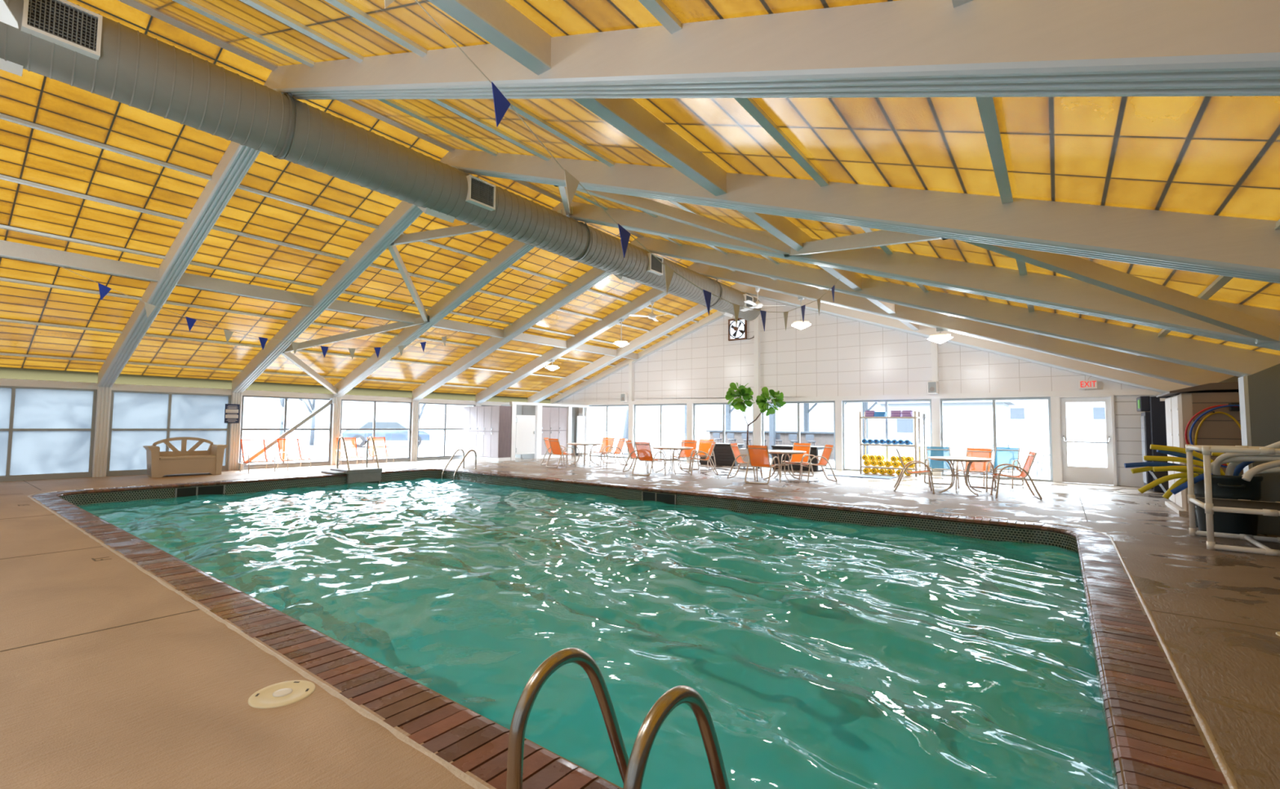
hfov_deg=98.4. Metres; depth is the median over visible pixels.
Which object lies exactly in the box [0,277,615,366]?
purlin
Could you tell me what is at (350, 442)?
lounge chair
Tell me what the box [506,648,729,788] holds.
pool ladder
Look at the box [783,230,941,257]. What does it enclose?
brace
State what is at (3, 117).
purlin
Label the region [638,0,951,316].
purlin
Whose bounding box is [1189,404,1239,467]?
hoop
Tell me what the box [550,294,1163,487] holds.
wall
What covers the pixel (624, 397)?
wall speaker
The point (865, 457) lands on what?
dumbbell
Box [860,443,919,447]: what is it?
shelf
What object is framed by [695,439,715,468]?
sling chair
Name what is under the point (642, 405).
window
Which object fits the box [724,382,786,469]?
fig
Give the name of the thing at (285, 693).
lid
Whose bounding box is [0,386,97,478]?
window
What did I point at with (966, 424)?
house
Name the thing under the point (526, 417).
wall
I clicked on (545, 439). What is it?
sling chair
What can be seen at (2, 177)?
purlin
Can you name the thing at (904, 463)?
dumbbell
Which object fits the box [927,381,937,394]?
wall speaker
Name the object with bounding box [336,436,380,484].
pool ladder
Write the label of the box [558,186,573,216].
brace
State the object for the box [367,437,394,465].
lounge chair
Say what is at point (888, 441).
foam roller
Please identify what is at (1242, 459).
noodle
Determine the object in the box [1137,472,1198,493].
noodle
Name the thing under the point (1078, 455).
ground
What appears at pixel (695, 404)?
window
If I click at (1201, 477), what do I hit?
noodle
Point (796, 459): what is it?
sling chair
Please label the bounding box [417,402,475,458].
window
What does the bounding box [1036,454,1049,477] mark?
patio chair
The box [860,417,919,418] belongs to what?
shelf
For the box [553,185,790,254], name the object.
brace
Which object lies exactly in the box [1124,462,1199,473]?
noodle
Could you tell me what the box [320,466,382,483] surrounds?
step block
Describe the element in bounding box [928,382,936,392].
grille
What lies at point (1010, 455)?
sling chair
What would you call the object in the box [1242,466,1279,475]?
noodle
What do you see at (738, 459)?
sling chair
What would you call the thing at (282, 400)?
bare tree
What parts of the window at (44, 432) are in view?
pane, pane, pane, pane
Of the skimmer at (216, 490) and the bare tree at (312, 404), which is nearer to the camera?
the skimmer at (216, 490)
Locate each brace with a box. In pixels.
[238,398,335,469]
[281,351,338,394]
[284,315,429,352]
[387,241,427,321]
[392,209,562,245]
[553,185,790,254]
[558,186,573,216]
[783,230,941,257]
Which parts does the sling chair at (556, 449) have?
backrest, arm and leg frame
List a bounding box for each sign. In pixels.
[224,404,239,423]
[1079,376,1097,389]
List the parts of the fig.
crown, crown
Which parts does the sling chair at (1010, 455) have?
sling rail, backrest, sling rail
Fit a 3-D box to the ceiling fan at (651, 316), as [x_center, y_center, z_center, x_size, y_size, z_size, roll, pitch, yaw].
[0.470,-2.467,16.116,1.160,0.505,1.266,-2,-4,37]
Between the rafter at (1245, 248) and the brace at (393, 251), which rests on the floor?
the rafter at (1245, 248)
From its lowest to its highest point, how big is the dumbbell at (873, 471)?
0.156 m
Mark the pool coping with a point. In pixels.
(1156, 743)
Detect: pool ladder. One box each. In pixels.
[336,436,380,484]
[441,448,477,479]
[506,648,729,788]
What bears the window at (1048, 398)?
in the wall at (838, 359)
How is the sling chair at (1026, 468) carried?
on the floor
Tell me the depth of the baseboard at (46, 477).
14.46 m
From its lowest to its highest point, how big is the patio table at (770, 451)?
0.690 m
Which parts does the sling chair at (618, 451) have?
backrest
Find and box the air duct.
[0,0,760,320]
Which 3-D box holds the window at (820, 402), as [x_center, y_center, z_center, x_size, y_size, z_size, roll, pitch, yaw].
[4.952,1.252,17.332,2.393,2.073,0.111,-2,-4,37]
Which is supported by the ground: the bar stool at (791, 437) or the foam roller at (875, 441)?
the bar stool at (791, 437)
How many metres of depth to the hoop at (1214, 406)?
8.35 m
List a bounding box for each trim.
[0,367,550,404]
[0,378,509,405]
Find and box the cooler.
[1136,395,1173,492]
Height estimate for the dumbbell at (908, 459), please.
0.156 m
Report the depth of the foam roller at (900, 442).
14.79 m
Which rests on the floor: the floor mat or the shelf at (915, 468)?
the floor mat
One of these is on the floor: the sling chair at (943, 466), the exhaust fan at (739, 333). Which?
the sling chair at (943, 466)
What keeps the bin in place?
on the floor
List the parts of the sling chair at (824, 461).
sling rail, sling rail, backrest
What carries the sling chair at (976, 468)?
on the floor
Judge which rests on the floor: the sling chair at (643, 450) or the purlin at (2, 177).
the sling chair at (643, 450)
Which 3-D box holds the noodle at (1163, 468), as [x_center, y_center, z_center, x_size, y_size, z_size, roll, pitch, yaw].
[6.980,1.131,6.996,0.729,0.452,0.102,-1,-3,25]
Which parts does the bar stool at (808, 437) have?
backrest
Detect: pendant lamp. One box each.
[545,359,559,370]
[613,318,629,346]
[791,296,810,329]
[927,328,953,343]
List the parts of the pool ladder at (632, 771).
handrail, handrail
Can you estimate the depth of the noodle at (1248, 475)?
5.96 m
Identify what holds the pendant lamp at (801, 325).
hanging from the rafter at (1143, 366)
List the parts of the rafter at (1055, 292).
fluted post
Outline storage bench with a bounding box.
[142,436,227,477]
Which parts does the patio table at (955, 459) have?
leg, leg, leg, leg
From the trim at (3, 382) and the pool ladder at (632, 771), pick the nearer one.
the pool ladder at (632, 771)
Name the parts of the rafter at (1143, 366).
fluted post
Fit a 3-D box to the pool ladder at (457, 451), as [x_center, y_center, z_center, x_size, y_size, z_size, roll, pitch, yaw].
[-5.103,2.454,15.565,0.648,1.797,0.784,-2,-4,37]
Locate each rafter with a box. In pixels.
[92,0,1279,477]
[227,149,1279,470]
[330,201,1279,465]
[407,236,1279,536]
[472,262,1239,406]
[527,283,1191,403]
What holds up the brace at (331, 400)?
attached to the rafter at (1245, 248)
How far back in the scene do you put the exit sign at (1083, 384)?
12.99 m
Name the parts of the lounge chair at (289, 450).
backrest, frame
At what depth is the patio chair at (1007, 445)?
16.69 m
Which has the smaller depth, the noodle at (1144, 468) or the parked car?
the noodle at (1144, 468)
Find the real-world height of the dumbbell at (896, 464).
0.156 m
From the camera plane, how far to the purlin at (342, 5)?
5.57 m
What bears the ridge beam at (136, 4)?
attached to the rafter
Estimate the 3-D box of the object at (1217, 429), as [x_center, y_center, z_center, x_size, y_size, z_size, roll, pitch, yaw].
[9.113,0.845,8.685,1.260,2.020,1.522,-2,-4,37]
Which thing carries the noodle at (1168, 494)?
in the bin
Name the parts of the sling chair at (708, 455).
sling rail, backrest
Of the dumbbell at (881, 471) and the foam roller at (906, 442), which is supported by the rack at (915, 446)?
the foam roller at (906, 442)
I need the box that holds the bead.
[27,467,1238,788]
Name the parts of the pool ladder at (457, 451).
handrail, handrail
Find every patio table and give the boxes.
[566,443,602,466]
[651,446,693,474]
[763,449,806,481]
[927,456,994,496]
[980,448,1002,475]
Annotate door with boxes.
[1057,395,1116,485]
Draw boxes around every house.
[875,400,1016,449]
[1004,400,1106,444]
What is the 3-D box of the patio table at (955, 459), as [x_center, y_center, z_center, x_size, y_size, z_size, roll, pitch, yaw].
[6.372,1.607,10.998,1.148,0.690,1.148,-2,-4,37]
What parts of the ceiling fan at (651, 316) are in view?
fan blade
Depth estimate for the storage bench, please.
13.11 m
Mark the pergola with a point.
(864, 405)
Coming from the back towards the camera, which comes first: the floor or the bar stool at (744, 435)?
the bar stool at (744, 435)
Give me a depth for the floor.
3.19 m
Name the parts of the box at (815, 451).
lid, panel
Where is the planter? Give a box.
[738,448,751,466]
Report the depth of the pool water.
4.42 m
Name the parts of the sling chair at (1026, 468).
seat, sling rail, sling rail, backrest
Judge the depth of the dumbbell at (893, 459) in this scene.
14.89 m
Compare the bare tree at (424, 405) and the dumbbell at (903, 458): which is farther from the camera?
the bare tree at (424, 405)
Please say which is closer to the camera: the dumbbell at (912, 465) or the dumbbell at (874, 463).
the dumbbell at (912, 465)
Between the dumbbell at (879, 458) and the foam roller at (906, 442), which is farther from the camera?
the dumbbell at (879, 458)
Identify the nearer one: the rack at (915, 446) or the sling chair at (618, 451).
the rack at (915, 446)
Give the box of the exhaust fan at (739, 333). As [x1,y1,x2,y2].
[728,318,754,341]
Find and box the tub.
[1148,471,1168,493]
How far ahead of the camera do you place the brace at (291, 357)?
14.78 m
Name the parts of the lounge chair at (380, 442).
backrest, frame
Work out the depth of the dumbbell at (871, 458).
15.24 m
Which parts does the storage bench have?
arm, seat lid, arm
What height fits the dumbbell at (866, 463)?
0.156 m
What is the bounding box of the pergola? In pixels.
[684,402,877,461]
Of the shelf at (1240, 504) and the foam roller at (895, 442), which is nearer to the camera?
the shelf at (1240, 504)
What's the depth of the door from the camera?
12.99 m
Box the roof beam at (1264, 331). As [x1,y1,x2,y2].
[941,237,1279,343]
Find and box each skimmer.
[174,484,225,497]
[641,491,676,504]
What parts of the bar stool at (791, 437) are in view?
backrest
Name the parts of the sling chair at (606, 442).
backrest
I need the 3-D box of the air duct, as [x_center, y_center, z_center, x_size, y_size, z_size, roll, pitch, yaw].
[-2.041,-3.232,10.155,0.816,1.050,18.473,-2,-4,37]
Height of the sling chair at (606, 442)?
0.860 m
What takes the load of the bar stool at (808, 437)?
on the ground
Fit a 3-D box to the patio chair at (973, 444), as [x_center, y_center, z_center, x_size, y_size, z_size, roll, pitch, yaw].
[10.675,1.967,17.227,0.544,0.866,0.621,-1,-3,26]
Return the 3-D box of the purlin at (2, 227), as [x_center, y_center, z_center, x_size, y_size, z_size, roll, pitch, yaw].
[-5.562,-2.167,13.306,0.073,0.044,19.401,-2,-4,37]
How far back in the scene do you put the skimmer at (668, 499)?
11.06 m
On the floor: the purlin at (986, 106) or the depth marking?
the depth marking
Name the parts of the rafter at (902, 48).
fluted post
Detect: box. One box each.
[699,443,743,466]
[771,444,825,471]
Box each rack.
[858,411,920,476]
[1185,444,1279,556]
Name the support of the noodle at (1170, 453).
in the bin
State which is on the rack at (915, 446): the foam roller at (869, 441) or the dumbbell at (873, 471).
the foam roller at (869, 441)
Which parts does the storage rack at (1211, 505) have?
rail frame, rail frame, rail frame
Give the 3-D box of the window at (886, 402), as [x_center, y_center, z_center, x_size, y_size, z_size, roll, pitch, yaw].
[7.016,1.187,15.777,2.403,2.073,0.111,-2,-4,37]
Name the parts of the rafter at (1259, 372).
fluted post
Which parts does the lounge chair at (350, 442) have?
backrest, frame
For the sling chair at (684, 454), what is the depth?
16.08 m
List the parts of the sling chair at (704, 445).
backrest, arm and leg frame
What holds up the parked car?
on the ground
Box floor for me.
[0,455,1279,788]
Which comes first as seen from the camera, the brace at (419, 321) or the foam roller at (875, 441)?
the brace at (419, 321)
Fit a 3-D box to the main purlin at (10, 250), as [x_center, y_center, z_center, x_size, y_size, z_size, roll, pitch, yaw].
[-5.875,-1.912,13.527,0.130,0.236,19.400,-2,-4,37]
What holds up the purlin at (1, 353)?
attached to the rafter
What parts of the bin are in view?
bin handle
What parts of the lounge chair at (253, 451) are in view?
backrest, frame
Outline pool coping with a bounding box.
[31,467,1227,788]
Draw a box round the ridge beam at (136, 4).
[117,0,697,263]
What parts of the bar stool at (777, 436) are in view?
backrest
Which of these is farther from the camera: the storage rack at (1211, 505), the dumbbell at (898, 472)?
the dumbbell at (898, 472)
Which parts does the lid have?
lid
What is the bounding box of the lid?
[248,680,315,708]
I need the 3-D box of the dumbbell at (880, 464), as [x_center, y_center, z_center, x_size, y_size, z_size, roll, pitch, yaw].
[6.661,1.898,15.213,0.156,0.156,0.344,-2,-4,37]
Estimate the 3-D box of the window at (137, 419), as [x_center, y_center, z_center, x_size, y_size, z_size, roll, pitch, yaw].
[-11.557,0.909,13.680,0.064,1.914,2.337,-2,-4,37]
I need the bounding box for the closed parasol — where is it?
[621,406,628,454]
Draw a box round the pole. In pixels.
[922,413,925,467]
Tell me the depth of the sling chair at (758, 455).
12.51 m
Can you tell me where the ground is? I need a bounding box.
[240,431,1106,479]
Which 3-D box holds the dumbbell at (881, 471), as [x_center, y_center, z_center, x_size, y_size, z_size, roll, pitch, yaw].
[6.676,2.105,15.187,0.156,0.156,0.344,-2,-4,37]
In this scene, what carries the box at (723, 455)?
on the floor
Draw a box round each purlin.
[0,113,698,323]
[0,174,671,337]
[0,224,645,350]
[0,240,638,359]
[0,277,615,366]
[0,318,588,381]
[0,352,563,394]
[172,0,735,271]
[239,0,777,279]
[324,0,823,289]
[427,0,925,337]
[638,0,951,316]
[951,0,1036,334]
[1136,219,1279,356]
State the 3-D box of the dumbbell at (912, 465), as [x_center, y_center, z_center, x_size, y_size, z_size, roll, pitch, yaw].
[7.263,1.878,14.773,0.156,0.156,0.344,-2,-4,37]
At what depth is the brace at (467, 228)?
10.69 m
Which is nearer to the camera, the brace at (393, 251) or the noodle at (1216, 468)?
the noodle at (1216, 468)
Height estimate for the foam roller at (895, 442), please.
0.136 m
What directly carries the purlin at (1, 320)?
attached to the rafter
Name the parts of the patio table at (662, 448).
leg, leg, leg, leg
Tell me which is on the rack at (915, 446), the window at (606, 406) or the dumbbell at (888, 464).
the dumbbell at (888, 464)
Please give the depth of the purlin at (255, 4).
5.48 m
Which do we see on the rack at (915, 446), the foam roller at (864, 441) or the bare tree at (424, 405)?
the foam roller at (864, 441)
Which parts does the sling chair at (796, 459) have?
backrest, sling rail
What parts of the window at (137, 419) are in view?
pane, pane, pane, pane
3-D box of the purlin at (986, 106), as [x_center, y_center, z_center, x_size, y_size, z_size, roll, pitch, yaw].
[4.106,-1.438,5.958,0.073,0.044,19.401,-2,-4,37]
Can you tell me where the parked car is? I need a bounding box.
[342,419,431,447]
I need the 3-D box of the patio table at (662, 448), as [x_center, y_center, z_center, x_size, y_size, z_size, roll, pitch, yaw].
[0.875,1.776,15.015,1.148,0.690,1.148,-2,-4,37]
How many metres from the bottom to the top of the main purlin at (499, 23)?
0.236 m
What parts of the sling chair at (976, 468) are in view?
sling rail, backrest, sling rail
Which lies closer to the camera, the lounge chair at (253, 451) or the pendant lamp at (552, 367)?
the lounge chair at (253, 451)
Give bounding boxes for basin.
[60,471,1117,788]
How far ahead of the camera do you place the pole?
14.93 m
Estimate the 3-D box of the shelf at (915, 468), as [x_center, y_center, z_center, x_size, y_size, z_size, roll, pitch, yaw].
[6.849,2.003,15.156,1.452,0.050,0.552,-2,-4,37]
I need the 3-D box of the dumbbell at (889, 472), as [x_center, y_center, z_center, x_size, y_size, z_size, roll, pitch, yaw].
[6.841,2.099,15.066,0.156,0.156,0.344,-2,-4,37]
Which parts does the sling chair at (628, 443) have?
backrest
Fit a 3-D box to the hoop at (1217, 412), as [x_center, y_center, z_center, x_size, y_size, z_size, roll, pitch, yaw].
[8.650,0.727,8.240,0.547,0.946,0.087,-2,-4,37]
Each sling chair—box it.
[540,437,568,466]
[546,438,576,467]
[589,437,616,465]
[600,438,627,466]
[622,440,653,473]
[631,441,666,475]
[671,440,699,471]
[688,441,718,475]
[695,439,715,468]
[727,443,762,479]
[744,444,780,484]
[780,443,813,479]
[798,444,837,482]
[893,448,934,493]
[924,446,959,488]
[955,448,996,492]
[982,447,1023,488]
[990,451,1042,499]
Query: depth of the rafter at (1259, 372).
8.51 m
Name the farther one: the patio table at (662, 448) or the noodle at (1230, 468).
the patio table at (662, 448)
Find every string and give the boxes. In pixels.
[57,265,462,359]
[384,0,839,331]
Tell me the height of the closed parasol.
2.300 m
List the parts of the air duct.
vent frame, vent frame, vent frame, vent frame, vent frame, vent frame, vent frame, vent frame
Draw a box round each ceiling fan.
[0,0,18,28]
[628,301,671,321]
[739,287,786,311]
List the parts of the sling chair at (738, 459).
backrest, sling rail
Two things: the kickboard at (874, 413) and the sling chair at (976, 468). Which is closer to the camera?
the sling chair at (976, 468)
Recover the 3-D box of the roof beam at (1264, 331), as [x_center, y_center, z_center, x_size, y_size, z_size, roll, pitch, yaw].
[4.359,-1.006,4.996,3.476,0.978,0.202,1,-3,-8]
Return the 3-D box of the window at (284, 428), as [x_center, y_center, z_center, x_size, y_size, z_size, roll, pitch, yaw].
[-10.011,1.034,15.726,0.064,1.914,2.337,-2,-4,37]
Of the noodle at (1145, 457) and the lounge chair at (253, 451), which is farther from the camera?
the lounge chair at (253, 451)
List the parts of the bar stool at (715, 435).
backrest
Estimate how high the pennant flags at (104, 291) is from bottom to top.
1.146 m
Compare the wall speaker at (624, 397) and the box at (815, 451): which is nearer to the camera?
the box at (815, 451)
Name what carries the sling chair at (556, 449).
on the floor
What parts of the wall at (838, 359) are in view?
corner panel, gable post, gable moulding, gable trim, gable post, gable post, gable moulding, panel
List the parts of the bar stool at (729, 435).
backrest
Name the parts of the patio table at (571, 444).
leg, leg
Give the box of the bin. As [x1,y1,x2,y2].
[1194,472,1262,536]
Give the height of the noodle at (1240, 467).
0.634 m
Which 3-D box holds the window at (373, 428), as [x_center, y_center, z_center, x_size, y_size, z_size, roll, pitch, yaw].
[-8.465,1.159,17.773,0.064,1.914,2.337,-2,-4,37]
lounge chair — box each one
[240,439,275,473]
[276,438,311,471]
[335,437,363,466]
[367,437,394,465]
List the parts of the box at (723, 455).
lid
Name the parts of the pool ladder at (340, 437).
handrail, handrail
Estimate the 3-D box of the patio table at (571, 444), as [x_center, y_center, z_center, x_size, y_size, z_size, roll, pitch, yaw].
[-1.747,1.882,17.416,1.148,0.690,1.148,-2,-4,37]
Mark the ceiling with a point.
(1220, 156)
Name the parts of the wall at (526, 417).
door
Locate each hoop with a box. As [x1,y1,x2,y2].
[1184,404,1237,466]
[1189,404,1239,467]
[1194,411,1240,445]
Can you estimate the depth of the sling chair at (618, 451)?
17.56 m
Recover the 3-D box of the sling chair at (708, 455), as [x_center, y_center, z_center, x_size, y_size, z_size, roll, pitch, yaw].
[1.693,1.691,14.767,0.736,0.860,0.592,1,-3,-1]
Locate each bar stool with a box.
[712,432,722,443]
[727,433,736,443]
[742,433,751,448]
[775,434,782,445]
[788,434,797,445]
[805,434,815,446]
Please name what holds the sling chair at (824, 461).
on the floor
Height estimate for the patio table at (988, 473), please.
0.735 m
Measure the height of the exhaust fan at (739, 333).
0.741 m
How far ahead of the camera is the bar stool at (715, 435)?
25.14 m
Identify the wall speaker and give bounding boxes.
[620,393,627,402]
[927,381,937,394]
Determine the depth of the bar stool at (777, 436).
23.38 m
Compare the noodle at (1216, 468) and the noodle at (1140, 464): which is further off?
the noodle at (1140, 464)
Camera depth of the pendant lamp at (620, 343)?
16.72 m
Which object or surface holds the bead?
on the floor
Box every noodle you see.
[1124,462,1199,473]
[1130,466,1186,473]
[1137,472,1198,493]
[1143,455,1225,475]
[1150,444,1223,471]
[1152,466,1204,474]
[1156,449,1203,462]
[1162,472,1201,499]
[1170,473,1213,494]
[1210,456,1279,474]
[1211,452,1229,465]
[1213,453,1279,475]
[1225,441,1279,475]
[1233,462,1253,475]
[1241,460,1279,481]
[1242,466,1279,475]
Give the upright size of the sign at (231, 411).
0.500 m
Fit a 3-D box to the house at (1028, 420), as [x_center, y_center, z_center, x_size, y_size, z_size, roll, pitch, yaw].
[45.529,2.080,47.038,26.800,4.500,6.800,-2,-4,37]
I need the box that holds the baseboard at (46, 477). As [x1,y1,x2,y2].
[0,456,462,481]
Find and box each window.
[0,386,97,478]
[106,390,231,473]
[239,395,332,466]
[338,399,412,462]
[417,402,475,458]
[587,404,628,458]
[634,404,686,462]
[693,402,753,462]
[762,400,835,470]
[842,399,933,475]
[940,396,1053,482]
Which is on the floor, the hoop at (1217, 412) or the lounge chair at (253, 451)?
the lounge chair at (253, 451)
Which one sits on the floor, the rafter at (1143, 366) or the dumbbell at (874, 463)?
the rafter at (1143, 366)
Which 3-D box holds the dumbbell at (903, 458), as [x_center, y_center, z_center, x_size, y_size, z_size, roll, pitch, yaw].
[7.075,1.738,14.914,0.156,0.156,0.344,-2,-4,37]
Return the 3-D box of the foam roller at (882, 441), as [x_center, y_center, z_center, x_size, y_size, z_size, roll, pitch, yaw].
[6.694,1.294,15.200,0.136,0.136,0.326,-2,-4,37]
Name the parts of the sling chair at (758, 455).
sling rail, backrest, sling rail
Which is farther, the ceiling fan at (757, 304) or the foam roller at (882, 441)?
the foam roller at (882, 441)
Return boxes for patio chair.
[973,444,993,465]
[1007,444,1035,474]
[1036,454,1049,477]
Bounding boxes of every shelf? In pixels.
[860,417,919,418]
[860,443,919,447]
[861,465,920,471]
[1195,497,1279,511]
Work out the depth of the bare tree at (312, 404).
31.57 m
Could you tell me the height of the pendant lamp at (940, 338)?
0.340 m
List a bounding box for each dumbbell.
[862,454,869,460]
[862,467,871,473]
[863,459,871,466]
[868,454,876,461]
[870,460,878,466]
[871,468,879,474]
[875,455,884,461]
[877,460,885,466]
[878,468,887,474]
[884,460,893,466]
[886,469,895,475]
[890,455,898,462]
[892,461,900,467]
[895,470,904,475]
[897,456,906,462]
[899,461,907,467]
[905,456,914,462]
[907,462,915,468]
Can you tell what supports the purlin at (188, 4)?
attached to the ceiling
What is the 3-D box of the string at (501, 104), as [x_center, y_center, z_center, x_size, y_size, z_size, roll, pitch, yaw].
[1.039,-1.530,6.166,0.043,1.560,8.234,-2,-4,37]
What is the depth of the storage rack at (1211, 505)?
6.04 m
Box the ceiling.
[0,0,1279,399]
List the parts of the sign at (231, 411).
white panel, white panel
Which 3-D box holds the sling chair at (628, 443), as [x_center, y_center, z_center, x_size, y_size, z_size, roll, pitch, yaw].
[-0.054,1.705,15.311,0.736,0.860,0.592,0,-3,17]
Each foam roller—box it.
[862,439,868,444]
[867,439,874,444]
[873,439,880,444]
[879,439,886,444]
[885,439,892,444]
[891,439,898,444]
[897,440,905,444]
[904,440,911,444]
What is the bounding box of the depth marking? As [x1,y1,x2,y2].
[90,556,111,561]
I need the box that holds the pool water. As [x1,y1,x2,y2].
[75,477,1115,788]
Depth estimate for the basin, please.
10.09 m
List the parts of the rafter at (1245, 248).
fluted post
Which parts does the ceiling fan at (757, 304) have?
fan blade, fan blade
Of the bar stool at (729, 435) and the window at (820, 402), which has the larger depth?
the bar stool at (729, 435)
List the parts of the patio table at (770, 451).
leg, leg, leg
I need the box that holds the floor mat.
[827,473,896,479]
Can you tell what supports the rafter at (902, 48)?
on the floor
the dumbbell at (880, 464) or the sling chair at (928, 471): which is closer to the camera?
the sling chair at (928, 471)
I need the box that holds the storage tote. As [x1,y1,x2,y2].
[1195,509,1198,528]
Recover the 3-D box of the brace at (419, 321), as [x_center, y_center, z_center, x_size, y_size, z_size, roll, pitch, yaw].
[-7.011,-1.478,13.614,3.550,1.014,0.199,1,-3,-7]
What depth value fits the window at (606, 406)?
22.04 m
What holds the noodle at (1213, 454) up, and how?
in the bin
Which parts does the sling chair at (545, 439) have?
backrest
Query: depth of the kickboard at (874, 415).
15.19 m
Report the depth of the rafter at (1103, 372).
14.71 m
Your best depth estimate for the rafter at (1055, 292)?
7.18 m
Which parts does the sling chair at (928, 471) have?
sling rail, sling rail, seat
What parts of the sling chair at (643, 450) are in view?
backrest, sling rail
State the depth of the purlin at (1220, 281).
4.97 m
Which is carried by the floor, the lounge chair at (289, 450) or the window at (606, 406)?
the lounge chair at (289, 450)
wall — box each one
[501,401,588,460]
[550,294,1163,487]
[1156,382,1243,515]
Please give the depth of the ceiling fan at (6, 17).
4.39 m
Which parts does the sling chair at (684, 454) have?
arm and leg frame, backrest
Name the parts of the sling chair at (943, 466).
backrest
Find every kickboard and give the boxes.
[874,413,886,414]
[874,415,886,417]
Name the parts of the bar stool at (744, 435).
backrest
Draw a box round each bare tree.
[279,398,288,436]
[298,399,315,445]
[418,404,426,420]

